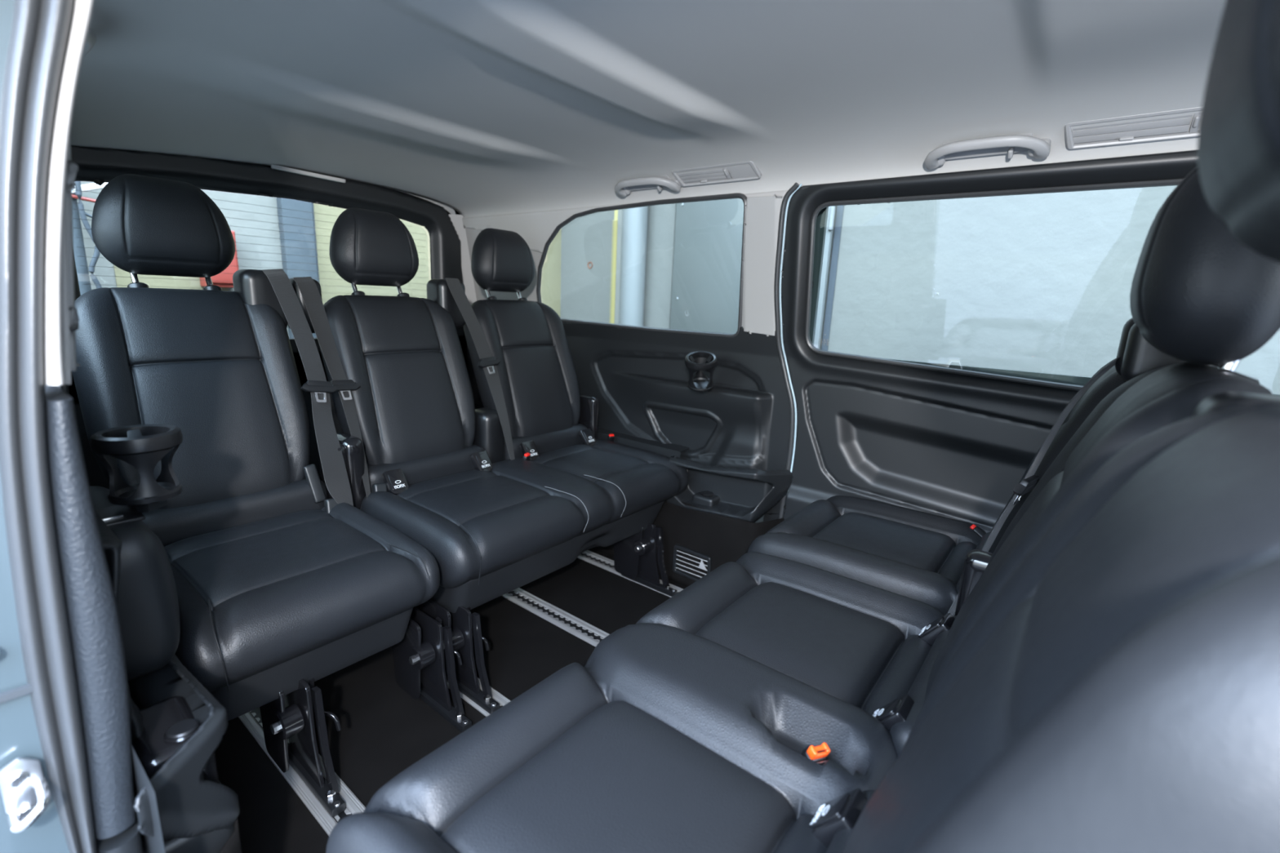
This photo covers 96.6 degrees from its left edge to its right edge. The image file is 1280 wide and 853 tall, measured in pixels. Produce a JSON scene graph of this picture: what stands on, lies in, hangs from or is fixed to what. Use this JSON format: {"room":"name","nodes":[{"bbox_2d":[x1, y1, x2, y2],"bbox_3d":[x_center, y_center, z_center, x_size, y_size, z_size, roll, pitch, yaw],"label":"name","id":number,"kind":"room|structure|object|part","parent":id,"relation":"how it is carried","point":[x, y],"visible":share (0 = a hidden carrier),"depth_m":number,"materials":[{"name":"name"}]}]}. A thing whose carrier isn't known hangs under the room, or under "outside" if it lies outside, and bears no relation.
{"room":"vehicle interior","nodes":[
{"label":"vehicle interior","id":0,"kind":"room"},
{"bbox_2d":[44,136,242,852],"bbox_3d":[-1.151,0.052,1.114,1.800,1.380,0.270,12,16,37],"label":"trim","id":1,"kind":"structure","parent":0,"point":[176,802],"depth_m":0.66,"materials":[{"name":"plastic"}]},
{"bbox_2d":[0,756,51,833],"bbox_3d":[-0.590,0.357,0.549,0.042,0.065,0.031,12,16,37],"label":"door striker","id":2,"kind":"object","parent":1,"relation":"in","point":[25,792],"depth_m":0.55,"materials":[{"name":"metal"}]},
{"bbox_3d":[-0.604,0.352,0.558,0.006,0.061,0.028,12,16,37],"label":"plate","id":3,"kind":"part","parent":2,"relation":"part of","materials":[{"name":"metal"}]},
{"bbox_2d":[0,0,142,852],"bbox_3d":[-0.616,0.185,0.585,0.116,1.335,0.242,12,16,37],"label":"door frame","id":4,"kind":"structure","parent":1,"relation":"attached to","point":[64,701],"depth_m":0.54,"materials":[{"name":"metal"}]},
{"bbox_3d":[-0.617,0.000,0.515,0.056,0.945,0.187,12,16,37],"label":"panel","id":5,"kind":"part","parent":4,"relation":"part of","materials":[{"name":"blue metal"}]},
{"bbox_3d":[-0.662,0.554,0.607,0.060,0.600,0.113,12,16,37],"label":"panel","id":6,"kind":"part","parent":4,"relation":"part of","materials":[{"name":"blue metal"}]},
{"bbox_3d":[-0.599,-0.272,0.586,0.154,0.423,0.057,12,16,37],"label":"pillar trim","id":7,"kind":"part","parent":1,"relation":"part of","materials":[{"name":"grey plastic"}]},
{"bbox_3d":[-1.228,0.093,1.133,1.591,0.626,0.042,12,16,37],"label":"trim","id":8,"kind":"part","parent":1,"relation":"part of","materials":[{"name":"plastic"}]},
{"bbox_2d":[130,696,218,844],"bbox_3d":[-0.601,0.430,0.728,0.130,0.132,0.075,12,16,37],"label":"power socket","id":9,"kind":"object","parent":1,"relation":"attached to","point":[170,722],"visible":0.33,"depth_m":0.70,"materials":[{"name":"black plastic"}]},
{"bbox_2d":[68,145,479,489],"bbox_3d":[-1.349,-0.282,2.237,0.110,1.470,1.750,12,16,37],"label":"wall","id":10,"kind":"structure","parent":0,"point":[98,166],"depth_m":2.08,"materials":[{"name":"plastic"}]},
{"bbox_2d":[72,182,426,296],"bbox_3d":[-1.334,-0.595,2.166,0.005,0.512,1.180,12,16,37],"label":"window","id":11,"kind":"structure","parent":10,"relation":"in","point":[91,182],"depth_m":2.09,"materials":[{"name":"clear glass"}]},
{"bbox_3d":[-1.337,0.049,2.295,0.050,0.800,1.660,12,16,37],"label":"tailgate trim","id":12,"kind":"part","parent":10,"relation":"part of","materials":[{"name":"plastic"}]},
{"bbox_2d":[214,548,686,852],"bbox_3d":[0.147,0.779,1.208,3.960,0.030,1.860,12,16,37],"label":"floor","id":13,"kind":"structure","parent":0,"point":[384,731],"depth_m":1.40,"materials":[{"name":"black carpet"}]},
{"bbox_2d":[89,485,234,852],"bbox_3d":[-0.744,0.462,0.829,0.455,0.688,0.150,12,16,37],"label":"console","id":14,"kind":"object","parent":13,"relation":"on","point":[148,605],"visible":0.32,"depth_m":0.77,"materials":[{"name":"plastic"}]},
{"bbox_3d":[-0.730,0.124,0.783,0.080,0.004,0.064,12,16,37],"label":"plate","id":15,"kind":"part","parent":14,"relation":"part of","materials":[{"name":"black plastic"}]},
{"bbox_3d":[-0.797,0.231,0.829,0.294,0.235,0.150,12,16,37],"label":"post","id":16,"kind":"part","parent":14,"relation":"part of","materials":[{"name":"plastic"}]},
{"bbox_2d":[89,423,182,511],"bbox_3d":[-0.714,0.062,0.819,0.100,0.116,0.100,3,12,2],"label":"cup holder","id":17,"kind":"object","parent":14,"relation":"on","point":[141,446],"visible":1,"depth_m":0.80,"materials":[{"name":"black plastic"}]},
{"bbox_3d":[-0.707,0.641,0.831,0.340,0.340,0.130,12,16,37],"label":"panel","id":18,"kind":"part","parent":14,"relation":"part of","materials":[{"name":"plastic"}]},
{"bbox_2d":[238,706,365,836],"bbox_3d":[-0.801,0.704,1.276,2.150,0.006,0.072,12,16,37],"label":"rail","id":19,"kind":"object","parent":13,"relation":"on","point":[251,720],"visible":0.06,"depth_m":1.15,"materials":[{"name":"metal"}]},
{"bbox_2d":[71,173,471,817],"bbox_3d":[-0.845,0.070,1.278,0.874,1.228,0.555,12,16,37],"label":"seat","id":20,"kind":"object","parent":19,"relation":"on","point":[278,593],"visible":0.84,"depth_m":1.26,"materials":[{"name":"black leather"}]},
{"bbox_3d":[-1.177,-0.336,1.333,0.087,0.146,0.013,12,16,37],"label":"headrest post","id":21,"kind":"part","parent":20,"relation":"part of","materials":[{"name":"silver metal"}]},
{"bbox_3d":[-1.050,-0.057,1.373,0.266,0.530,0.425,12,16,37],"label":"backrest","id":22,"kind":"part","parent":20,"relation":"part of","materials":[{"name":"black leather"}]},
{"bbox_3d":[-1.088,-0.356,1.443,0.087,0.146,0.013,12,16,37],"label":"headrest post","id":23,"kind":"part","parent":20,"relation":"part of","materials":[{"name":"silver metal"}]},
{"bbox_3d":[-0.750,0.596,1.165,0.136,0.210,0.008,12,16,37],"label":"plate","id":24,"kind":"part","parent":20,"relation":"part of","materials":[{"name":"black metal"}]},
{"bbox_2d":[164,502,439,692],"bbox_3d":[-0.761,0.332,1.230,0.495,0.162,0.473,12,16,37],"label":"cushion","id":25,"kind":"object","parent":20,"relation":"on","point":[264,593],"depth_m":1.12,"materials":[{"name":"black leather"}]},
{"bbox_3d":[-0.694,0.606,1.167,0.166,0.225,0.008,12,16,37],"label":"leg","id":26,"kind":"part","parent":20,"relation":"part of","materials":[{"name":"black metal"}]},
{"bbox_2d":[262,268,353,506],"bbox_3d":[-0.838,-0.085,1.482,0.258,0.625,0.090,10,15,31],"label":"belt","id":27,"kind":"object","parent":20,"relation":"attached to","point":[335,473],"visible":0.96,"depth_m":1.47,"materials":[{"name":"black fabric"}]},
{"bbox_3d":[-0.825,-0.078,1.475,0.012,0.034,0.027,12,16,37],"label":"latch plate","id":28,"kind":"part","parent":27,"relation":"part of","materials":[{"name":"silver metal"}]},
{"bbox_2d":[302,464,337,513],"bbox_3d":[-0.811,0.179,1.466,0.105,0.155,0.046,10,14,29],"label":"buckle","id":29,"kind":"object","parent":20,"relation":"on","point":[310,471],"visible":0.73,"depth_m":1.46,"materials":[{"name":"plastic"}]},
{"bbox_3d":[-0.646,0.602,1.174,0.063,0.045,0.010,4,13,7],"label":"release lever","id":30,"kind":"part","parent":20,"relation":"part of","materials":[{"name":"metal"}]},
{"bbox_3d":[-0.570,0.554,1.388,0.136,0.210,0.008,12,16,37],"label":"plate","id":31,"kind":"part","parent":20,"relation":"part of","materials":[{"name":"black metal"}]},
{"bbox_3d":[-0.514,0.564,1.390,0.166,0.225,0.008,12,16,37],"label":"leg","id":32,"kind":"part","parent":20,"relation":"part of","materials":[{"name":"black metal"}]},
{"bbox_3d":[-0.466,0.560,1.398,0.063,0.045,0.010,4,13,7],"label":"release lever","id":33,"kind":"part","parent":20,"relation":"part of","materials":[{"name":"metal"}]},
{"bbox_2d":[447,676,511,716],"bbox_3d":[-0.563,0.649,1.571,2.150,0.006,0.072,12,16,37],"label":"rail","id":34,"kind":"object","parent":13,"relation":"on","point":[497,696],"visible":0.02,"depth_m":1.43,"materials":[{"name":"metal"}]},
{"bbox_2d":[288,207,688,714],"bbox_3d":[-0.404,-0.033,1.827,0.853,1.228,1.008,12,16,37],"label":"seat","id":35,"kind":"object","parent":13,"relation":"on","point":[493,525],"visible":0.94,"depth_m":1.73,"materials":[{"name":"black leather"}]},
{"bbox_2d":[293,276,370,498],"bbox_3d":[-0.809,-0.085,1.558,0.257,0.626,0.088,10,15,32],"label":"belt","id":36,"kind":"object","parent":35,"relation":"attached to","point":[308,287],"visible":0.91,"depth_m":1.55,"materials":[{"name":"black fabric"}]},
{"bbox_3d":[-0.801,-0.087,1.554,0.013,0.032,0.028,12,16,37],"label":"latch plate","id":37,"kind":"part","parent":36,"relation":"part of","materials":[{"name":"silver metal"}]},
{"bbox_3d":[-0.860,-0.409,1.725,0.087,0.146,0.013,12,16,37],"label":"headrest post","id":38,"kind":"part","parent":35,"relation":"part of","materials":[{"name":"silver metal"}]},
{"bbox_2d":[366,463,386,492],"bbox_3d":[-0.743,0.151,1.581,0.105,0.155,0.046,10,14,29],"label":"buckle","id":39,"kind":"object","parent":35,"relation":"attached to","point":[377,486],"visible":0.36,"depth_m":1.57,"materials":[{"name":"plastic"}]},
{"bbox_3d":[-0.732,-0.131,1.767,0.266,0.530,0.425,12,16,37],"label":"backrest","id":40,"kind":"part","parent":35,"relation":"part of","materials":[{"name":"black leather"}]},
{"bbox_3d":[-0.771,-0.430,1.836,0.087,0.146,0.013,12,16,37],"label":"headrest post","id":41,"kind":"part","parent":35,"relation":"part of","materials":[{"name":"silver metal"}]},
{"bbox_3d":[-0.520,0.543,1.449,0.136,0.210,0.008,12,16,37],"label":"plate","id":42,"kind":"part","parent":35,"relation":"part of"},
{"bbox_3d":[-0.464,0.553,1.452,0.166,0.225,0.008,12,16,37],"label":"leg","id":43,"kind":"part","parent":35,"relation":"part of","materials":[{"name":"black metal"}]},
{"bbox_2d":[445,277,515,460],"bbox_3d":[-0.515,-0.172,1.914,0.267,0.625,0.086,6,13,16],"label":"belt","id":44,"kind":"object","parent":35,"relation":"on","point":[488,362],"visible":0.94,"depth_m":1.90,"materials":[{"name":"black fabric"}]},
{"bbox_3d":[-0.499,-0.192,1.905,0.012,0.033,0.030,12,16,37],"label":"latch plate","id":45,"kind":"part","parent":44,"relation":"part of","materials":[{"name":"silver metal"}]},
{"bbox_3d":[-0.416,0.549,1.459,0.063,0.045,0.010,4,13,7],"label":"release lever","id":46,"kind":"part","parent":35,"relation":"part of","materials":[{"name":"metal"}]},
{"bbox_3d":[-0.556,-0.480,2.103,0.087,0.146,0.013,12,16,37],"label":"headrest post","id":47,"kind":"part","parent":35,"relation":"part of","materials":[{"name":"silver metal"}]},
{"bbox_3d":[-0.466,-0.500,2.213,0.087,0.146,0.013,12,16,37],"label":"headrest post","id":48,"kind":"part","parent":35,"relation":"part of","materials":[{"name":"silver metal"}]},
{"bbox_3d":[-0.427,-0.201,2.144,0.266,0.530,0.425,12,16,37],"label":"backrest","id":49,"kind":"part","parent":35,"relation":"part of","materials":[{"name":"black leather"}]},
{"bbox_2d":[360,438,688,588],"bbox_3d":[-0.301,0.223,1.809,0.485,0.164,0.982,12,16,37],"label":"cushion","id":50,"kind":"object","parent":35,"relation":"on","point":[483,523],"depth_m":1.61,"materials":[{"name":"black leather"}]},
{"bbox_2d":[522,452,529,460],"bbox_3d":[-0.398,0.141,1.941,0.044,0.109,0.027,7,13,20],"label":"buckle","id":51,"kind":"object","parent":35,"relation":"on","point":[526,456],"visible":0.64,"depth_m":1.92,"materials":[{"name":"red plastic"}]},
{"bbox_2d":[607,433,614,441],"bbox_3d":[-0.121,0.077,2.269,0.024,0.103,0.041,-4,14,-28],"label":"buckle","id":52,"kind":"object","parent":35,"relation":"attached to","point":[611,437],"visible":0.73,"depth_m":2.24,"materials":[{"name":"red plastic"}]},
{"bbox_3d":[-0.048,0.433,2.035,0.136,0.210,0.008,12,16,37],"label":"plate","id":53,"kind":"part","parent":35,"relation":"part of","materials":[{"name":"black plastic"}]},
{"bbox_3d":[0.008,0.443,2.037,0.166,0.225,0.008,12,16,37],"label":"leg","id":54,"kind":"part","parent":35,"relation":"part of","materials":[{"name":"black metal"}]},
{"bbox_2d":[502,587,609,647],"bbox_3d":[-0.324,0.594,1.867,2.150,0.006,0.072,12,16,37],"label":"rail","id":55,"kind":"object","parent":13,"relation":"on","point":[571,624],"visible":0.18,"depth_m":1.82,"materials":[{"name":"metal"}]},
{"bbox_2d":[577,550,683,597],"bbox_3d":[-0.085,0.538,2.164,2.150,0.006,0.072,12,16,37],"label":"rail","id":56,"kind":"object","parent":13,"relation":"on","point":[603,562],"visible":0.09,"depth_m":2.20,"materials":[{"name":"metal"}]},
{"bbox_2d":[747,317,1134,616],"bbox_3d":[0.703,0.158,1.334,0.847,1.160,0.532,12,16,37],"label":"seat","id":57,"kind":"object","parent":56,"relation":"on","point":[920,556],"visible":0.25,"depth_m":1.36,"materials":[{"name":"black leather"}]},
{"bbox_2d":[747,495,986,616],"bbox_3d":[0.597,0.346,1.477,0.495,0.187,0.497,12,16,37],"label":"cushion","id":58,"kind":"object","parent":57,"relation":"on","point":[920,556],"depth_m":1.40,"materials":[{"name":"black leather"}]},
{"bbox_2d":[969,524,986,537],"bbox_3d":[0.908,0.303,1.481,0.033,0.080,0.108,-10,18,-44],"label":"seat belt buckle","id":59,"kind":"object","parent":57,"relation":"on","point":[976,530],"visible":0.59,"depth_m":1.49,"materials":[{"name":"black plastic"}]},
{"bbox_2d":[946,355,1119,615],"bbox_3d":[0.723,0.117,1.012,0.248,0.595,0.088,12,16,37],"label":"belt","id":60,"kind":"object","parent":57,"relation":"attached to","point":[1027,484],"visible":0.77,"depth_m":1.01,"materials":[{"name":"black fabric"}]},
{"bbox_3d":[0.693,0.128,1.040,0.028,0.031,0.012,-8,16,-39],"label":"latch plate","id":61,"kind":"part","parent":60,"relation":"part of","materials":[{"name":"silver metal"}]},
{"bbox_3d":[0.892,0.104,1.176,0.259,0.544,0.440,12,16,37],"label":"backrest","id":62,"kind":"part","parent":57,"relation":"part of","materials":[{"name":"black leather"}]},
{"bbox_2d":[325,0,1279,852],"bbox_3d":[0.237,0.219,0.753,0.815,1.255,1.011,12,16,37],"label":"seat","id":63,"kind":"object","parent":13,"relation":"on","point":[1105,678],"visible":1,"depth_m":0.53,"materials":[{"name":"black leather"}]},
{"bbox_2d":[325,551,944,852],"bbox_3d":[0.119,0.461,0.866,0.495,0.187,0.970,12,16,37],"label":"cushion","id":64,"kind":"object","parent":63,"relation":"on","point":[688,727],"depth_m":0.75,"materials":[{"name":"black leather"}]},
{"bbox_2d":[801,742,830,765],"bbox_3d":[0.225,0.445,0.754,0.032,0.069,0.041,-6,15,-33],"label":"seat belt buckle","id":65,"kind":"object","parent":63,"relation":"attached to","point":[818,754],"visible":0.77,"depth_m":0.74,"materials":[{"name":"orange plastic"}]},
{"bbox_3d":[0.233,0.439,0.738,0.018,0.015,0.002,3,31,-24],"label":"metal plate","id":66,"kind":"part","parent":65,"relation":"part of","materials":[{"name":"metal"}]},
{"bbox_3d":[0.268,0.253,0.383,0.259,0.544,0.440,12,16,37],"label":"backrest","id":67,"kind":"part","parent":63,"relation":"part of","materials":[{"name":"black leather"}]},
{"bbox_3d":[0.579,0.180,0.768,0.259,0.544,0.440,12,16,37],"label":"backrest","id":68,"kind":"part","parent":63,"relation":"part of","materials":[{"name":"black leather"}]},
{"bbox_3d":[0.615,-0.053,0.602,0.037,0.130,0.013,12,16,37],"label":"headrest post","id":69,"kind":"part","parent":63,"relation":"part of","materials":[{"name":"silver metal"}]},
{"bbox_2d":[70,0,1226,217],"bbox_3d":[0.225,-0.593,0.879,3.900,0.135,1.570,12,16,37],"label":"ceiling","id":70,"kind":"structure","parent":0,"point":[473,108],"depth_m":1.18,"materials":[{"name":"fabric"}]},
{"bbox_2d":[83,28,96,57],"bbox_3d":[-0.964,-0.645,0.930,0.258,0.075,0.100,12,16,37],"label":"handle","id":71,"kind":"object","parent":70,"relation":"attached to","point":[91,38],"visible":0.06,"depth_m":0.92,"materials":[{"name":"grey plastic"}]},
{"bbox_2d":[271,164,345,182],"bbox_3d":[-1.224,-0.931,2.105,0.051,0.022,0.254,12,16,37],"label":"recessed light","id":72,"kind":"object","parent":70,"relation":"in","point":[276,167],"visible":1,"depth_m":2.08,"materials":[{"name":"plastic"}]},
{"bbox_2d":[614,174,681,197],"bbox_3d":[0.016,-0.819,1.907,0.258,0.075,0.100,12,16,37],"label":"handle","id":73,"kind":"object","parent":70,"relation":"attached to","point":[624,188],"visible":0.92,"depth_m":1.87,"materials":[{"name":"grey plastic"}]},
{"bbox_3d":[0.030,-0.831,1.921,0.185,0.044,0.036,12,60,37],"label":"backing plate","id":74,"kind":"part","parent":73,"relation":"part of","materials":[{"name":"grey plastic"}]},
{"bbox_2d":[671,160,761,186],"bbox_3d":[0.236,-0.791,1.757,0.293,0.072,0.080,12,16,37],"label":"ceiling vent","id":75,"kind":"object","parent":70,"relation":"in","point":[750,171],"visible":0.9,"depth_m":1.75,"materials":[{"name":"grey plastic"}]},
{"bbox_3d":[0.307,-0.769,1.700,0.088,0.016,0.054,12,-19,37],"label":"blank panel","id":76,"kind":"part","parent":75,"relation":"part of","materials":[{"name":"grey plastic"}]},
{"bbox_2d":[924,132,1051,169],"bbox_3d":[0.797,-0.651,1.318,0.255,0.075,0.100,12,16,37],"label":"handle","id":77,"kind":"object","parent":70,"relation":"attached to","point":[1037,148],"visible":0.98,"depth_m":1.29,"materials":[{"name":"grey plastic"}]},
{"bbox_3d":[0.810,-0.663,1.332,0.182,0.044,0.036,12,58,37],"label":"backing plate","id":78,"kind":"part","parent":77,"relation":"part of","materials":[{"name":"grey plastic"}]},
{"bbox_2d":[1064,106,1201,149],"bbox_3d":[1.054,-0.616,1.140,0.333,0.073,0.079,12,16,37],"label":"ceiling vent","id":79,"kind":"object","parent":70,"relation":"in","point":[1177,128],"visible":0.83,"depth_m":1.17,"materials":[{"name":"grey plastic"}]},
{"bbox_2d":[448,190,1279,586],"bbox_3d":[0.670,0.006,1.675,3.960,1.380,0.210,12,16,37],"label":"panel","id":80,"kind":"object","parent":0,"point":[731,438],"depth_m":2.00,"materials":[{"name":"plastic"}]},
{"bbox_3d":[-0.843,-0.715,2.712,0.166,0.550,0.041,-3,14,-25],"label":"corner trim","id":81,"kind":"part","parent":80,"relation":"part of","materials":[{"name":"grey plastic"}]},
{"bbox_3d":[-0.266,-0.771,2.248,1.470,0.164,0.032,12,16,37],"label":"trim","id":82,"kind":"part","parent":80,"relation":"part of","materials":[{"name":"plastic"}]},
{"bbox_3d":[-0.171,-0.134,2.353,1.704,0.631,0.063,12,16,37],"label":"trim","id":83,"kind":"part","parent":80,"relation":"part of","materials":[{"name":"plastic"}]},
{"bbox_2d":[536,192,746,337],"bbox_3d":[-0.051,-0.592,2.142,1.027,0.454,0.100,12,16,37],"label":"window","id":84,"kind":"structure","parent":80,"relation":"in","point":[735,195],"depth_m":2.03,"materials":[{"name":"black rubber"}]},
{"bbox_2d":[672,544,711,581],"bbox_3d":[0.192,0.488,2.027,0.157,0.110,0.036,12,16,37],"label":"air vent","id":85,"kind":"object","parent":80,"relation":"in","point":[677,547],"visible":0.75,"depth_m":2.02,"materials":[{"name":"plastic"}]},
{"bbox_2d":[684,351,717,392],"bbox_3d":[0.206,-0.180,1.908,0.108,0.140,0.127,9,14,26],"label":"cup holder","id":86,"kind":"object","parent":80,"relation":"on","point":[700,383],"visible":1,"depth_m":1.91,"materials":[{"name":"black plastic"}]},
{"bbox_2d":[692,490,719,506],"bbox_3d":[0.237,0.261,2.023,0.085,0.057,0.070,12,16,37],"label":"power socket","id":87,"kind":"object","parent":80,"relation":"attached to","point":[707,498],"visible":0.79,"depth_m":2.00,"materials":[{"name":"plastic"}]},
{"bbox_3d":[0.382,-0.499,1.801,0.155,0.424,0.084,12,16,37],"label":"pillar trim","id":88,"kind":"part","parent":80,"relation":"part of","materials":[{"name":"grey plastic"}]},
{"bbox_2d":[773,149,1198,533],"bbox_3d":[0.925,-0.080,1.463,1.296,1.101,0.142,12,16,37],"label":"door","id":89,"kind":"structure","parent":80,"relation":"in","point":[957,446],"depth_m":1.63,"materials":[{"name":"plastic"}]},
{"bbox_2d":[804,177,1183,391],"bbox_3d":[0.955,-0.326,1.393,1.141,0.480,0.102,12,16,37],"label":"window","id":90,"kind":"structure","parent":89,"relation":"attached to","point":[1163,182],"depth_m":1.48,"materials":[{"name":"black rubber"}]},
{"label":"outside","id":91,"kind":"structure","parent":0,"visible":0},
{"bbox_3d":[-0.060,3.057,-6.262,15.560,0.100,17.400,12,16,37],"label":"ground","id":92,"kind":"structure","parent":91,"visible":0},
{"bbox_2d":[71,193,91,295],"bbox_3d":[-2.336,-0.647,2.374,0.060,3.200,0.060,12,16,37],"label":"pole","id":93,"kind":"object","parent":92,"relation":"on","point":[82,272],"visible":0.11,"depth_m":2.35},
{"bbox_2d":[74,181,102,288],"bbox_3d":[-2.276,-0.293,2.450,0.018,2.480,0.048,12,16,37],"label":"cable","id":94,"kind":"object","parent":93,"relation":"hanging from","point":[80,205],"visible":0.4,"depth_m":2.33,"materials":[{"name":"grey"}]},
{"bbox_2d":[71,182,107,217],"bbox_3d":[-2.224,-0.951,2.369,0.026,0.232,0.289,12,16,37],"label":"barrier arm","id":95,"kind":"object","parent":93,"relation":"attached to","point":[88,187],"visible":0.12,"depth_m":2.33,"materials":[{"name":"white paint"}]},
{"bbox_2d":[77,181,561,337],"bbox_3d":[-2.337,-1.011,2.671,0.400,3.780,5.900,12,16,37],"label":"wall","id":96,"kind":"structure","parent":92,"relation":"on","point":[550,288],"depth_m":3.01,"materials":[{"name":"paint"}]},
{"bbox_2d":[199,230,238,288],"bbox_3d":[-2.044,-0.813,2.763,0.115,0.270,0.140,12,16,37],"label":"box","id":97,"kind":"object","parent":96,"relation":"attached to","point":[226,275],"visible":0.26,"depth_m":2.76,"materials":[{"name":"paint"}]},
{"bbox_3d":[-2.007,-0.805,2.734,0.020,0.230,0.120,12,16,37],"label":"lid","id":98,"kind":"part","parent":97,"relation":"part of","materials":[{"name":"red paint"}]},
{"bbox_3d":[-1.215,-1.122,3.854,0.020,3.580,1.850,12,16,37],"label":"cream panel","id":99,"kind":"part","parent":96,"relation":"part of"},
{"bbox_2d":[670,198,743,333],"bbox_3d":[0.477,-1.214,3.625,0.610,4.000,0.034,12,16,37],"label":"wall","id":100,"kind":"structure","parent":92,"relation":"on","point":[706,282],"depth_m":3.68,"materials":[{"name":"metal"}]},
{"bbox_2d":[813,205,835,349],"bbox_3d":[1.052,-1.381,3.101,0.074,4.600,0.059,12,16,37],"label":"post","id":101,"kind":"object","parent":92,"relation":"on","point":[831,213],"visible":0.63,"depth_m":3.21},
{"bbox_2d":[560,185,1279,394],"bbox_3d":[4.367,-0.830,0.847,12.460,4.780,0.430,12,16,37],"label":"wall","id":102,"kind":"structure","parent":92,"relation":"on","point":[1037,282],"depth_m":2.80,"materials":[{"name":"paint"}]},
{"bbox_2d":[609,209,617,323],"bbox_3d":[-0.169,-1.695,4.095,0.045,4.680,0.014,12,16,37],"label":"tape","id":103,"kind":"object","parent":102,"relation":"attached to","point":[615,220],"visible":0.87,"depth_m":4.20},
{"bbox_2d":[618,206,648,326],"bbox_3d":[-0.025,-1.648,3.867,0.187,4.700,0.187,-2,13,-20],"label":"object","id":104,"kind":"object","parent":102,"relation":"attached to","point":[634,220],"visible":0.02,"depth_m":3.92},
{"bbox_2d":[821,204,844,351],"bbox_3d":[1.115,-1.416,3.089,0.035,4.680,0.028,12,16,37],"label":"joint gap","id":105,"kind":"object","parent":102,"relation":"attached to","point":[839,215],"visible":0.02,"depth_m":3.20,"materials":[{"name":"grey"}]}
]}

